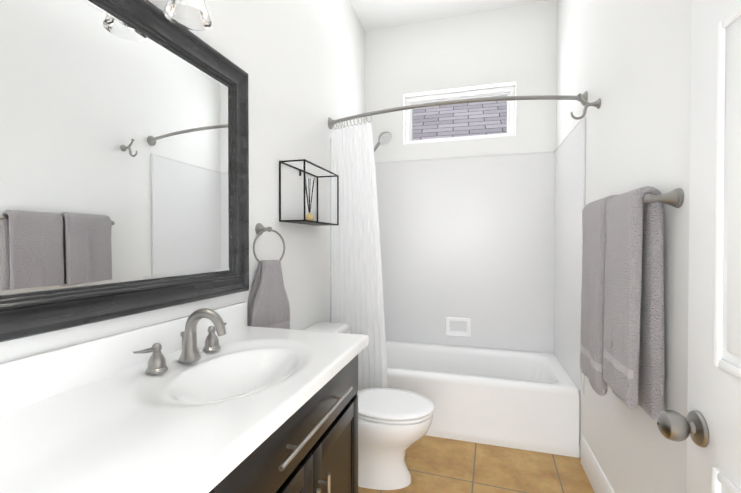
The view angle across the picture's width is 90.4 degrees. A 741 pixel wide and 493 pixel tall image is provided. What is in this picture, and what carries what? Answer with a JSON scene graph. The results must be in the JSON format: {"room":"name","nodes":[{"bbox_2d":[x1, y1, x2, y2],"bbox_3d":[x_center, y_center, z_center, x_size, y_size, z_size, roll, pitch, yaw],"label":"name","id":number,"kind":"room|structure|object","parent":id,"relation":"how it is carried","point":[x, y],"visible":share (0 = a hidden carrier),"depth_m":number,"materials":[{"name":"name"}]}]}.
{"room":"bathroom","nodes":[
{"label":"bathroom","id":0,"kind":"room"},
{"bbox_2d":[0,0,364,362],"bbox_3d":[-0.643,-0.357,1.725,0.120,3.377,4.022,0,1,16],"label":"wall","id":1,"kind":"structure","parent":0,"point":[301,63],"depth_m":2.11,"materials":[{"name":"white paint"}]},
{"bbox_2d":[0,0,248,341],"bbox_3d":[-0.719,-0.288,1.177,0.035,0.992,1.065,0,1,16],"label":"mirror","id":2,"kind":"object","parent":1,"relation":"attached to","point":[124,157],"visible":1,"depth_m":1.08,"materials":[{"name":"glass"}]},
{"bbox_2d":[163,0,211,30],"bbox_3d":[-0.699,-0.889,0.943,0.204,0.300,0.740,0,1,16],"label":"sconce","id":3,"kind":"object","parent":1,"relation":"attached to","point":[190,14],"visible":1,"depth_m":1.23,"materials":[{"name":"clear glass"}]},
{"bbox_2d":[247,223,289,328],"bbox_3d":[-0.503,0.177,1.806,0.130,0.587,0.230,0,1,16],"label":"towel ring","id":4,"kind":"object","parent":1,"relation":"attached to","point":[268,305],"visible":0.88,"depth_m":1.77,"materials":[{"name":"grey fabric"}]},
{"bbox_2d":[247,260,289,328],"bbox_3d":[-0.503,0.269,1.807,0.130,0.404,0.230,0,1,16],"label":"hand towel","id":5,"kind":"object","parent":4,"relation":"hanging from","point":[268,306],"depth_m":1.77,"materials":[{"name":"grey fabric"}]},
{"bbox_2d":[279,159,338,225],"bbox_3d":[-0.354,-0.302,2.216,0.154,0.330,0.496,0,1,16],"label":"shelf","id":6,"kind":"object","parent":1,"relation":"attached to","point":[308,219],"visible":1,"depth_m":2.17,"materials":[{"name":"black metal"}]},
{"bbox_2d":[330,138,331,322],"bbox_3d":[-0.168,0.049,3.111,0.017,1.689,0.870,0,1,16],"label":"wall","id":7,"kind":"structure","parent":1,"relation":"attached to","point":[330,138],"depth_m":2.69,"materials":[{"name":"white"}]},
{"bbox_2d":[374,131,391,151],"bbox_3d":[0.019,-0.488,3.119,0.343,0.923,0.206,0,1,16],"label":"shower head","id":8,"kind":"object","parent":7,"relation":"attached to","point":[384,137],"visible":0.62,"depth_m":3.03},
{"bbox_2d":[328,91,587,391],"bbox_3d":[0.482,0.094,2.396,1.693,2.062,0.215,0,1,16],"label":"curtain rod","id":9,"kind":"object","parent":1,"relation":"attached to","point":[357,302],"visible":0.9,"depth_m":2.53,"materials":[{"name":"white fabric"}]},
{"bbox_2d":[331,122,387,391],"bbox_3d":[-0.080,0.138,2.546,0.467,1.969,0.162,0,1,16],"label":"curtain","id":10,"kind":"object","parent":9,"relation":"hanging from","point":[357,300],"depth_m":2.54,"materials":[{"name":"white fabric"}]},
{"bbox_2d":[349,0,546,30],"bbox_3d":[0.215,-2.072,1.456,1.866,0.060,4.022,0,1,16],"label":"ceiling","id":11,"kind":"structure","parent":0,"point":[374,14],"depth_m":3.20,"materials":[{"name":"white paint"}]},
{"bbox_2d":[365,0,556,352],"bbox_3d":[0.772,-0.375,3.386,1.666,3.377,0.160,0,1,16],"label":"wall","id":12,"kind":"structure","parent":0,"point":[516,46],"depth_m":3.26,"materials":[{"name":"white paint"}]},
{"bbox_2d":[405,86,514,143],"bbox_3d":[0.811,-1.184,3.405,0.978,0.465,0.065,0,1,16],"label":"window","id":13,"kind":"structure","parent":12,"relation":"in","point":[482,93],"depth_m":3.38,"materials":[{"name":"grey glass"}]},
{"bbox_2d":[375,151,553,352],"bbox_3d":[0.748,0.047,3.307,1.666,1.689,0.016,0,1,16],"label":"wall","id":14,"kind":"structure","parent":12,"relation":"attached to","point":[490,247],"depth_m":3.27,"materials":[{"name":"white"}]},
{"bbox_2d":[446,317,470,336],"bbox_3d":[0.786,0.720,3.295,0.218,0.165,0.016,0,1,16],"label":"soap dish","id":15,"kind":"object","parent":14,"relation":"attached to","point":[467,333],"visible":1,"depth_m":3.29,"materials":[{"name":"white ceramic"}]},
{"bbox_2d":[358,435,593,492],"bbox_3d":[0.215,1.365,1.494,1.866,0.060,4.022,0,1,16],"label":"floor","id":16,"kind":"structure","parent":0,"point":[439,465],"depth_m":2.18,"materials":[{"name":"tile"}]},
{"bbox_2d":[0,302,368,492],"bbox_3d":[-0.459,0.770,1.037,0.619,1.138,1.220,0,1,16],"label":"bathroom vanity","id":17,"kind":"object","parent":16,"relation":"on","point":[226,399],"visible":1,"depth_m":0.91,"materials":[{"name":"black"}]},
{"bbox_2d":[304,322,433,489],"bbox_3d":[-0.036,0.919,2.145,0.810,0.817,0.506,0,1,16],"label":"toilet","id":18,"kind":"object","parent":16,"relation":"on","point":[394,425],"visible":0.52,"depth_m":2.02,"materials":[{"name":"white ceramic"}]},
{"bbox_2d":[386,340,579,457],"bbox_3d":[0.634,1.109,2.928,1.660,0.420,0.822,0,1,16],"label":"bathtub","id":19,"kind":"object","parent":16,"relation":"on","point":[524,400],"visible":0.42,"depth_m":2.51,"materials":[{"name":"white ceramic"}]},
{"bbox_2d":[556,0,690,492],"bbox_3d":[1.072,-0.351,1.225,0.120,3.377,4.022,0,1,16],"label":"wall","id":20,"kind":"structure","parent":0,"point":[627,63],"depth_m":1.50,"materials":[{"name":"white paint"}]},
{"bbox_2d":[550,117,585,394],"bbox_3d":[1.415,0.054,2.649,0.016,1.689,0.870,0,1,16],"label":"wall","id":21,"kind":"structure","parent":20,"relation":"attached to","point":[567,174],"depth_m":2.60,"materials":[{"name":"white"}]},
{"bbox_2d":[570,93,600,119],"bbox_3d":[1.163,-0.762,1.995,0.139,0.142,0.054,0,1,16],"label":"hook","id":22,"kind":"object","parent":20,"relation":"attached to","point":[597,104],"visible":1,"depth_m":1.99,"materials":[{"name":"silver metal"}]},
{"bbox_2d":[581,436,614,492],"bbox_3d":[1.119,1.248,1.646,0.016,0.170,1.262,0,1,16],"label":"baseboard","id":23,"kind":"structure","parent":20,"relation":"attached to","point":[596,477],"depth_m":2.01,"materials":[{"name":"white wood"}]},
{"bbox_2d":[580,186,683,420],"bbox_3d":[1.021,0.208,1.532,0.145,0.848,0.724,0,1,16],"label":"towel","id":24,"kind":"object","parent":20,"relation":"attached to","point":[622,341],"visible":1,"depth_m":1.31,"materials":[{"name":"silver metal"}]},
{"bbox_2d":[657,0,740,492],"bbox_3d":[0.731,0.228,0.587,0.133,2.208,0.938,0,1,16],"label":"door","id":25,"kind":"structure","parent":20,"relation":"in","point":[709,429],"depth_m":0.91,"materials":[{"name":"white wood"}]},
{"label":"outside","id":26,"kind":"structure","parent":0,"visible":0},
{"bbox_2d":[413,96,506,139],"bbox_3d":[1.764,-2.565,6.673,8.000,0.020,7.000,0,41,13],"label":"roof","id":27,"kind":"structure","parent":26,"point":[434,114],"depth_m":6.20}
]}

